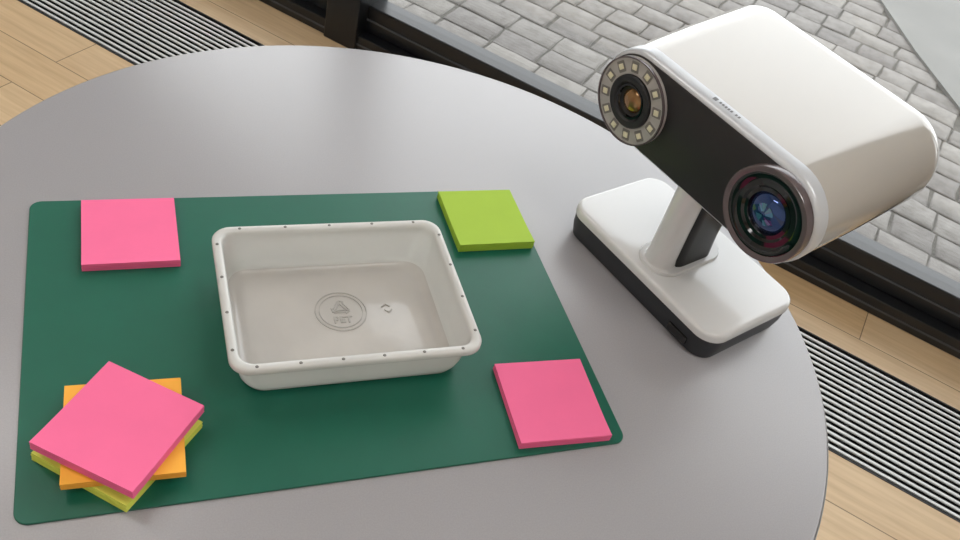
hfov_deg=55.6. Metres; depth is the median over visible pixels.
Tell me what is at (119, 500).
sticky note pad
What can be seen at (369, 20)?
strip
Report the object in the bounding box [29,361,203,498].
sticky note pad
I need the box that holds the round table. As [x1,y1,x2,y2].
[0,45,828,539]
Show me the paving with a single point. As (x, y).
(911, 48)
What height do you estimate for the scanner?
0.219 m
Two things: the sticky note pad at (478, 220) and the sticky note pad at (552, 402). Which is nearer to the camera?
the sticky note pad at (552, 402)
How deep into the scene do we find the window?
2.26 m
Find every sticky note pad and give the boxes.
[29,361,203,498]
[31,420,202,512]
[59,378,185,489]
[81,198,180,270]
[437,190,534,251]
[493,359,611,448]
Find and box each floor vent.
[18,0,264,64]
[797,325,959,521]
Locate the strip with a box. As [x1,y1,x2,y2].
[367,18,959,317]
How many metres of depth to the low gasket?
2.08 m
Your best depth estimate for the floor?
2.03 m
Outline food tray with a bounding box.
[212,220,481,389]
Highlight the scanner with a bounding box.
[573,5,939,357]
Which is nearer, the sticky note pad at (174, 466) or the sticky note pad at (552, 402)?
the sticky note pad at (174, 466)
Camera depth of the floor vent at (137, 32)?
2.33 m
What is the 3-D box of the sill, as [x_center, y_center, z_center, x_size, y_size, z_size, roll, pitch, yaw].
[0.397,-0.247,2.254,6.400,0.045,0.136,29,44,13]
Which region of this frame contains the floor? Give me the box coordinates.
[0,0,959,539]
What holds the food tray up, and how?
on the desk mat
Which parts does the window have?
mullion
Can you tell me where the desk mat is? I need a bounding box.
[13,191,622,524]
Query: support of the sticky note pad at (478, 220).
on the desk mat
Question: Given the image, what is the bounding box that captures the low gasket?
[269,0,959,352]
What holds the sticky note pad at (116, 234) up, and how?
on the desk mat
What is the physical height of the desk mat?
0.002 m
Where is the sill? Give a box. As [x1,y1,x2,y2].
[259,0,959,358]
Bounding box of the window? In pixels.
[307,0,959,329]
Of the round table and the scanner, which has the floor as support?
the round table
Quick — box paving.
[388,0,959,282]
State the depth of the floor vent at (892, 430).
1.91 m

